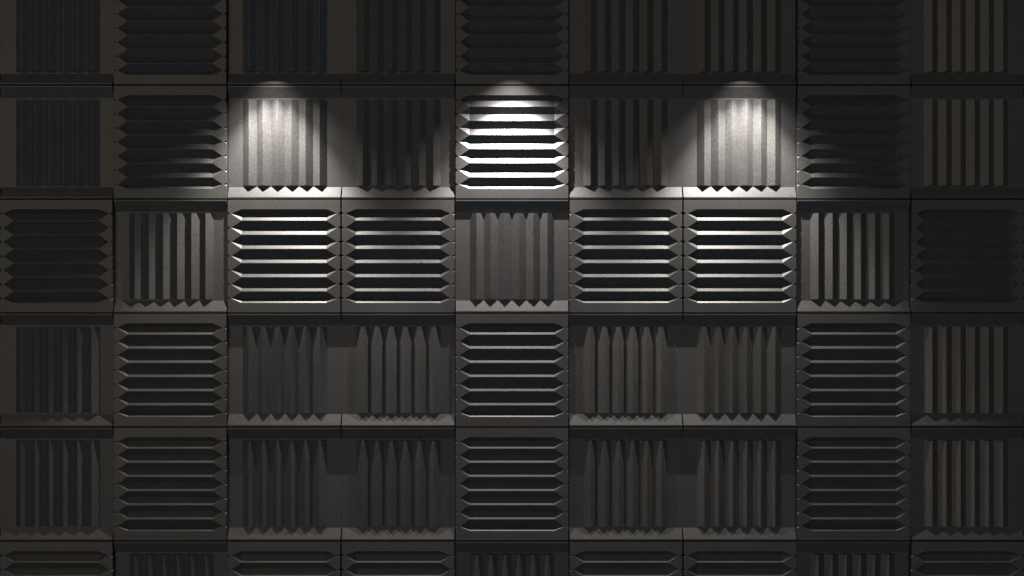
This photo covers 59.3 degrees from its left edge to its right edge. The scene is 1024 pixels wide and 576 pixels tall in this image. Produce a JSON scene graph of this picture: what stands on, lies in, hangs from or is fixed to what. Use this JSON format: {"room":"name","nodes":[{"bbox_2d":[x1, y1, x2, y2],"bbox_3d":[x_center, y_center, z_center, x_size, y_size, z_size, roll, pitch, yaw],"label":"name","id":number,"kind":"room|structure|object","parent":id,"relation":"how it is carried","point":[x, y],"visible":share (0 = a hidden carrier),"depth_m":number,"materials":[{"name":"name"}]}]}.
{"room":"studio","nodes":[
{"label":"studio","id":0,"kind":"room"},
{"bbox_2d":[0,87,1023,539],"bbox_3d":[0.000,-0.050,2.460,4.800,3.200,0.120,0,0,0],"label":"wall","id":1,"kind":"structure","parent":0,"point":[455,87],"depth_m":2.40,"materials":[{"name":"paint"}]},
{"bbox_2d":[0,91,0,198],"bbox_3d":[-1.500,-0.384,2.384,0.300,0.296,0.032,0,0,0],"label":"acoustic panel","id":2,"kind":"object","parent":1,"relation":"attached to","point":[0,91],"visible":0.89,"depth_m":2.38,"materials":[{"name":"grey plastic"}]},
{"bbox_2d":[0,0,1,85],"bbox_3d":[-1.500,-0.684,2.384,0.300,0.296,0.032,0,0,0],"label":"acoustic panel","id":3,"kind":"object","parent":1,"relation":"attached to","point":[0,0],"visible":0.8,"depth_m":2.38,"materials":[{"name":"grey plastic"}]},
{"bbox_2d":[0,426,3,534],"bbox_3d":[-1.500,0.516,2.384,0.300,0.296,0.032,0,0,0],"label":"acoustic panel","id":4,"kind":"object","parent":1,"relation":"attached to","point":[0,426],"visible":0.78,"depth_m":2.38,"materials":[{"name":"grey plastic"}]},
{"bbox_2d":[0,313,3,421],"bbox_3d":[-1.500,0.216,2.384,0.300,0.296,0.032,0,0,0],"label":"acoustic panel","id":5,"kind":"object","parent":1,"relation":"attached to","point":[0,313],"visible":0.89,"depth_m":2.38,"materials":[{"name":"grey plastic"}]},
{"bbox_2d":[0,539,114,575],"bbox_3d":[-1.200,0.816,2.384,0.296,0.296,0.032,0,0,0],"label":"acoustic panel","id":6,"kind":"object","parent":1,"relation":"attached to","point":[18,557],"visible":0.98,"depth_m":2.37,"materials":[{"name":"grey plastic"}]},
{"bbox_2d":[0,200,114,311],"bbox_3d":[-1.200,-0.084,2.384,0.296,0.296,0.032,0,0,0],"label":"acoustic panel","id":7,"kind":"object","parent":1,"relation":"attached to","point":[57,255],"visible":0.99,"depth_m":2.37,"materials":[{"name":"grey plastic"}]},
{"bbox_2d":[0,86,114,198],"bbox_3d":[-1.200,-0.384,2.384,0.300,0.296,0.032,0,0,0],"label":"acoustic panel","id":8,"kind":"object","parent":1,"relation":"attached to","point":[57,142],"visible":0.99,"depth_m":2.38,"materials":[{"name":"grey plastic"}]},
{"bbox_2d":[0,0,115,85],"bbox_3d":[-1.200,-0.684,2.384,0.300,0.296,0.032,0,0,0],"label":"acoustic panel","id":9,"kind":"object","parent":1,"relation":"attached to","point":[44,42],"visible":0.97,"depth_m":2.38,"materials":[{"name":"grey plastic"}]},
{"bbox_2d":[0,426,116,539],"bbox_3d":[-1.200,0.516,2.384,0.300,0.296,0.032,0,0,0],"label":"acoustic panel","id":10,"kind":"object","parent":1,"relation":"attached to","point":[57,482],"visible":0.98,"depth_m":2.38,"materials":[{"name":"grey plastic"}]},
{"bbox_2d":[0,313,117,425],"bbox_3d":[-1.200,0.216,2.384,0.300,0.296,0.032,0,0,0],"label":"acoustic panel","id":11,"kind":"object","parent":1,"relation":"attached to","point":[57,369],"visible":0.99,"depth_m":2.38,"materials":[{"name":"grey plastic"}]},
{"bbox_2d":[114,200,227,311],"bbox_3d":[-0.900,-0.084,2.384,0.300,0.296,0.032,0,0,0],"label":"acoustic panel","id":12,"kind":"object","parent":1,"relation":"attached to","point":[171,255],"visible":0.98,"depth_m":2.38,"materials":[{"name":"grey plastic"}]},
{"bbox_2d":[114,86,227,198],"bbox_3d":[-0.900,-0.384,2.384,0.296,0.296,0.032,0,0,0],"label":"acoustic panel","id":13,"kind":"object","parent":1,"relation":"attached to","point":[171,142],"visible":0.99,"depth_m":2.37,"materials":[{"name":"grey plastic"}]},
{"bbox_2d":[114,539,228,575],"bbox_3d":[-0.900,0.816,2.384,0.300,0.296,0.032,0,0,0],"label":"acoustic panel","id":14,"kind":"object","parent":1,"relation":"attached to","point":[132,557],"visible":0.96,"depth_m":2.38,"materials":[{"name":"grey plastic"}]},
{"bbox_2d":[114,0,228,86],"bbox_3d":[-0.900,-0.684,2.384,0.296,0.296,0.032,0,0,0],"label":"acoustic panel","id":15,"kind":"object","parent":1,"relation":"attached to","point":[158,42],"visible":0.98,"depth_m":2.37,"materials":[{"name":"grey plastic"}]},
{"bbox_2d":[114,426,229,539],"bbox_3d":[-0.900,0.516,2.384,0.296,0.296,0.032,0,0,0],"label":"acoustic panel","id":16,"kind":"object","parent":1,"relation":"attached to","point":[171,482],"visible":0.99,"depth_m":2.37,"materials":[{"name":"grey plastic"}]},
{"bbox_2d":[114,313,229,425],"bbox_3d":[-0.900,0.216,2.384,0.296,0.296,0.032,0,0,0],"label":"acoustic panel","id":17,"kind":"object","parent":1,"relation":"attached to","point":[171,369],"visible":1,"depth_m":2.37,"materials":[{"name":"grey plastic"}]},
{"bbox_2d":[228,200,341,311],"bbox_3d":[-0.600,-0.084,2.384,0.296,0.296,0.032,0,0,0],"label":"acoustic panel","id":18,"kind":"object","parent":1,"relation":"attached to","point":[284,255],"visible":1,"depth_m":2.37,"materials":[{"name":"grey plastic"}]},
{"bbox_2d":[228,86,341,198],"bbox_3d":[-0.600,-0.384,2.384,0.300,0.296,0.032,0,0,0],"label":"acoustic panel","id":19,"kind":"object","parent":1,"relation":"attached to","point":[285,142],"visible":0.99,"depth_m":2.38,"materials":[{"name":"grey plastic"}]},
{"bbox_2d":[228,0,341,86],"bbox_3d":[-0.600,-0.684,2.384,0.300,0.296,0.032,0,0,0],"label":"acoustic panel","id":20,"kind":"object","parent":1,"relation":"attached to","point":[271,42],"visible":0.97,"depth_m":2.38,"materials":[{"name":"grey plastic"}]},
{"bbox_2d":[228,539,342,575],"bbox_3d":[-0.600,0.816,2.384,0.296,0.296,0.032,0,0,0],"label":"acoustic panel","id":21,"kind":"object","parent":1,"relation":"attached to","point":[245,557],"visible":0.98,"depth_m":2.37,"materials":[{"name":"grey plastic"}]},
{"bbox_2d":[228,426,342,539],"bbox_3d":[-0.600,0.516,2.384,0.300,0.296,0.032,0,0,0],"label":"acoustic panel","id":22,"kind":"object","parent":1,"relation":"attached to","point":[285,482],"visible":0.98,"depth_m":2.38,"materials":[{"name":"grey plastic"}]},
{"bbox_2d":[228,313,342,425],"bbox_3d":[-0.600,0.216,2.384,0.300,0.296,0.032,0,0,0],"label":"acoustic panel","id":23,"kind":"object","parent":1,"relation":"attached to","point":[285,369],"visible":0.99,"depth_m":2.38,"materials":[{"name":"grey plastic"}]},
{"bbox_2d":[342,539,454,575],"bbox_3d":[-0.300,0.816,2.384,0.296,0.296,0.032,0,0,0],"label":"acoustic panel","id":24,"kind":"object","parent":1,"relation":"attached to","point":[359,557],"visible":0.99,"depth_m":2.37,"materials":[{"name":"grey plastic"}]},
{"bbox_2d":[342,200,454,311],"bbox_3d":[-0.300,-0.084,2.384,0.296,0.296,0.032,0,0,0],"label":"acoustic panel","id":25,"kind":"object","parent":1,"relation":"attached to","point":[398,255],"visible":1,"depth_m":2.37,"materials":[{"name":"grey plastic"}]},
{"bbox_2d":[342,426,455,539],"bbox_3d":[-0.300,0.516,2.384,0.300,0.296,0.032,0,0,0],"label":"acoustic panel","id":26,"kind":"object","parent":1,"relation":"attached to","point":[399,482],"visible":0.99,"depth_m":2.38,"materials":[{"name":"grey plastic"}]},
{"bbox_2d":[342,313,455,425],"bbox_3d":[-0.300,0.216,2.384,0.300,0.296,0.032,0,0,0],"label":"acoustic panel","id":27,"kind":"object","parent":1,"relation":"attached to","point":[399,369],"visible":1,"depth_m":2.38,"materials":[{"name":"grey plastic"}]},
{"bbox_2d":[342,86,455,198],"bbox_3d":[-0.300,-0.384,2.384,0.300,0.296,0.032,0,0,0],"label":"acoustic panel","id":28,"kind":"object","parent":1,"relation":"attached to","point":[399,142],"visible":1,"depth_m":2.38,"materials":[{"name":"grey plastic"}]},
{"bbox_2d":[342,0,455,86],"bbox_3d":[-0.300,-0.684,2.384,0.300,0.296,0.032,0,0,0],"label":"acoustic panel","id":29,"kind":"object","parent":1,"relation":"attached to","point":[385,42],"visible":0.99,"depth_m":2.38,"materials":[{"name":"grey plastic"}]},
{"bbox_2d":[455,540,568,575],"bbox_3d":[0.000,0.816,2.384,0.300,0.296,0.032,0,0,0],"label":"acoustic panel","id":30,"kind":"object","parent":1,"relation":"attached to","point":[472,557],"visible":1,"depth_m":2.38,"materials":[{"name":"grey plastic"}]},
{"bbox_2d":[456,426,567,539],"bbox_3d":[0.000,0.516,2.384,0.296,0.296,0.032,0,0,0],"label":"acoustic panel","id":31,"kind":"object","parent":1,"relation":"attached to","point":[512,481],"visible":0.99,"depth_m":2.37,"materials":[{"name":"grey plastic"}]},
{"bbox_2d":[456,313,567,425],"bbox_3d":[0.000,0.216,2.384,0.296,0.296,0.032,0,0,0],"label":"acoustic panel","id":32,"kind":"object","parent":1,"relation":"attached to","point":[512,368],"visible":1,"depth_m":2.37,"materials":[{"name":"grey plastic"}]},
{"bbox_2d":[455,200,568,311],"bbox_3d":[0.000,-0.084,2.384,0.300,0.296,0.032,0,0,0],"label":"acoustic panel","id":33,"kind":"object","parent":1,"relation":"attached to","point":[511,255],"visible":1,"depth_m":2.38,"materials":[{"name":"grey plastic"}]},
{"bbox_2d":[456,86,567,198],"bbox_3d":[0.000,-0.384,2.384,0.296,0.296,0.032,0,0,0],"label":"acoustic panel","id":34,"kind":"object","parent":1,"relation":"attached to","point":[512,141],"visible":1,"depth_m":2.37,"materials":[{"name":"grey plastic"}]},
{"bbox_2d":[456,0,567,85],"bbox_3d":[0.000,-0.684,2.384,0.296,0.296,0.032,0,0,0],"label":"acoustic panel","id":35,"kind":"object","parent":1,"relation":"attached to","point":[499,42],"visible":0.99,"depth_m":2.37,"materials":[{"name":"grey plastic"}]},
{"bbox_2d":[568,426,681,539],"bbox_3d":[0.300,0.516,2.384,0.300,0.296,0.032,0,0,0],"label":"acoustic panel","id":36,"kind":"object","parent":1,"relation":"attached to","point":[625,482],"visible":0.99,"depth_m":2.38,"materials":[{"name":"grey plastic"}]},
{"bbox_2d":[568,313,681,425],"bbox_3d":[0.300,0.216,2.384,0.300,0.296,0.032,0,0,0],"label":"acoustic panel","id":37,"kind":"object","parent":1,"relation":"attached to","point":[625,369],"visible":1,"depth_m":2.38,"materials":[{"name":"grey plastic"}]},
{"bbox_2d":[568,86,681,198],"bbox_3d":[0.300,-0.384,2.384,0.300,0.296,0.032,0,0,0],"label":"acoustic panel","id":38,"kind":"object","parent":1,"relation":"attached to","point":[625,142],"visible":1,"depth_m":2.38,"materials":[{"name":"grey plastic"}]},
{"bbox_2d":[568,0,681,86],"bbox_3d":[0.300,-0.684,2.384,0.300,0.296,0.032,0,0,0],"label":"acoustic panel","id":39,"kind":"object","parent":1,"relation":"attached to","point":[611,42],"visible":0.99,"depth_m":2.38,"materials":[{"name":"grey plastic"}]},
{"bbox_2d":[569,539,681,575],"bbox_3d":[0.300,0.816,2.384,0.296,0.296,0.032,0,0,0],"label":"acoustic panel","id":40,"kind":"object","parent":1,"relation":"attached to","point":[586,557],"visible":0.99,"depth_m":2.37,"materials":[{"name":"grey plastic"}]},
{"bbox_2d":[569,200,681,311],"bbox_3d":[0.300,-0.084,2.384,0.296,0.296,0.032,0,0,0],"label":"acoustic panel","id":41,"kind":"object","parent":1,"relation":"attached to","point":[625,255],"visible":1,"depth_m":2.37,"materials":[{"name":"grey plastic"}]},
{"bbox_2d":[681,539,795,575],"bbox_3d":[0.600,0.816,2.384,0.296,0.296,0.032,0,0,0],"label":"acoustic panel","id":42,"kind":"object","parent":1,"relation":"attached to","point":[699,557],"visible":0.98,"depth_m":2.37,"materials":[{"name":"grey plastic"}]},
{"bbox_2d":[681,426,795,539],"bbox_3d":[0.600,0.516,2.384,0.300,0.296,0.032,0,0,0],"label":"acoustic panel","id":43,"kind":"object","parent":1,"relation":"attached to","point":[739,482],"visible":0.98,"depth_m":2.38,"materials":[{"name":"grey plastic"}]},
{"bbox_2d":[681,313,795,425],"bbox_3d":[0.600,0.216,2.384,0.300,0.296,0.032,0,0,0],"label":"acoustic panel","id":44,"kind":"object","parent":1,"relation":"attached to","point":[739,369],"visible":0.99,"depth_m":2.38,"materials":[{"name":"grey plastic"}]},
{"bbox_2d":[682,200,795,311],"bbox_3d":[0.600,-0.084,2.384,0.296,0.296,0.032,0,0,0],"label":"acoustic panel","id":45,"kind":"object","parent":1,"relation":"attached to","point":[738,255],"visible":0.98,"depth_m":2.37,"materials":[{"name":"grey plastic"}]},
{"bbox_2d":[682,86,795,198],"bbox_3d":[0.600,-0.384,2.384,0.300,0.296,0.032,0,0,0],"label":"acoustic panel","id":46,"kind":"object","parent":1,"relation":"attached to","point":[739,142],"visible":0.99,"depth_m":2.38,"materials":[{"name":"grey plastic"}]},
{"bbox_2d":[682,0,795,86],"bbox_3d":[0.600,-0.684,2.384,0.300,0.296,0.032,0,0,0],"label":"acoustic panel","id":47,"kind":"object","parent":1,"relation":"attached to","point":[725,42],"visible":0.97,"depth_m":2.38,"materials":[{"name":"grey plastic"}]},
{"bbox_2d":[794,426,909,539],"bbox_3d":[0.900,0.516,2.384,0.296,0.296,0.032,0,0,0],"label":"acoustic panel","id":48,"kind":"object","parent":1,"relation":"attached to","point":[852,482],"visible":0.99,"depth_m":2.37,"materials":[{"name":"grey plastic"}]},
{"bbox_2d":[794,313,909,425],"bbox_3d":[0.900,0.216,2.384,0.296,0.296,0.032,0,0,0],"label":"acoustic panel","id":49,"kind":"object","parent":1,"relation":"attached to","point":[852,369],"visible":1,"depth_m":2.37,"materials":[{"name":"grey plastic"}]},
{"bbox_2d":[795,539,909,575],"bbox_3d":[0.900,0.816,2.384,0.300,0.296,0.032,0,0,0],"label":"acoustic panel","id":50,"kind":"object","parent":1,"relation":"attached to","point":[813,557],"visible":0.96,"depth_m":2.38,"materials":[{"name":"grey plastic"}]},
{"bbox_2d":[795,0,909,86],"bbox_3d":[0.900,-0.684,2.384,0.296,0.296,0.032,0,0,0],"label":"acoustic panel","id":51,"kind":"object","parent":1,"relation":"attached to","point":[839,42],"visible":0.99,"depth_m":2.37,"materials":[{"name":"grey plastic"}]},
{"bbox_2d":[796,200,909,311],"bbox_3d":[0.900,-0.084,2.384,0.300,0.296,0.032,0,0,0],"label":"acoustic panel","id":52,"kind":"object","parent":1,"relation":"attached to","point":[852,255],"visible":0.98,"depth_m":2.38,"materials":[{"name":"grey plastic"}]},
{"bbox_2d":[796,86,909,198],"bbox_3d":[0.900,-0.384,2.384,0.296,0.296,0.032,0,0,0],"label":"acoustic panel","id":53,"kind":"object","parent":1,"relation":"attached to","point":[852,142],"visible":1,"depth_m":2.37,"materials":[{"name":"grey plastic"}]},
{"bbox_2d":[906,313,1023,425],"bbox_3d":[1.200,0.216,2.384,0.300,0.296,0.032,0,0,0],"label":"acoustic panel","id":54,"kind":"object","parent":1,"relation":"attached to","point":[966,369],"visible":0.99,"depth_m":2.38,"materials":[{"name":"grey plastic"}]},
{"bbox_2d":[907,426,1023,539],"bbox_3d":[1.200,0.516,2.384,0.300,0.296,0.032,0,0,0],"label":"acoustic panel","id":55,"kind":"object","parent":1,"relation":"attached to","point":[966,483],"visible":0.98,"depth_m":2.38,"materials":[{"name":"grey plastic"}]},
{"bbox_2d":[908,0,1023,85],"bbox_3d":[1.200,-0.684,2.384,0.300,0.296,0.032,0,0,0],"label":"acoustic panel","id":56,"kind":"object","parent":1,"relation":"attached to","point":[952,42],"visible":0.97,"depth_m":2.38,"materials":[{"name":"grey plastic"}]},
{"bbox_2d":[909,539,1023,575],"bbox_3d":[1.200,0.816,2.384,0.296,0.296,0.032,0,0,0],"label":"acoustic panel","id":57,"kind":"object","parent":1,"relation":"attached to","point":[926,557],"visible":0.98,"depth_m":2.37,"materials":[{"name":"grey plastic"}]},
{"bbox_2d":[909,200,1023,311],"bbox_3d":[1.200,-0.084,2.384,0.296,0.296,0.032,0,0,0],"label":"acoustic panel","id":58,"kind":"object","parent":1,"relation":"attached to","point":[965,255],"visible":0.99,"depth_m":2.37,"materials":[{"name":"grey plastic"}]},
{"bbox_2d":[909,86,1023,198],"bbox_3d":[1.200,-0.384,2.384,0.300,0.296,0.032,0,0,0],"label":"acoustic panel","id":59,"kind":"object","parent":1,"relation":"attached to","point":[966,142],"visible":0.99,"depth_m":2.38,"materials":[{"name":"grey plastic"}]},
{"bbox_2d":[1023,91,1023,198],"bbox_3d":[1.500,-0.384,2.384,0.300,0.296,0.032,0,0,0],"label":"acoustic panel","id":60,"kind":"object","parent":1,"relation":"attached to","point":[1023,91],"visible":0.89,"depth_m":2.38,"materials":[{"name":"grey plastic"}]}
]}

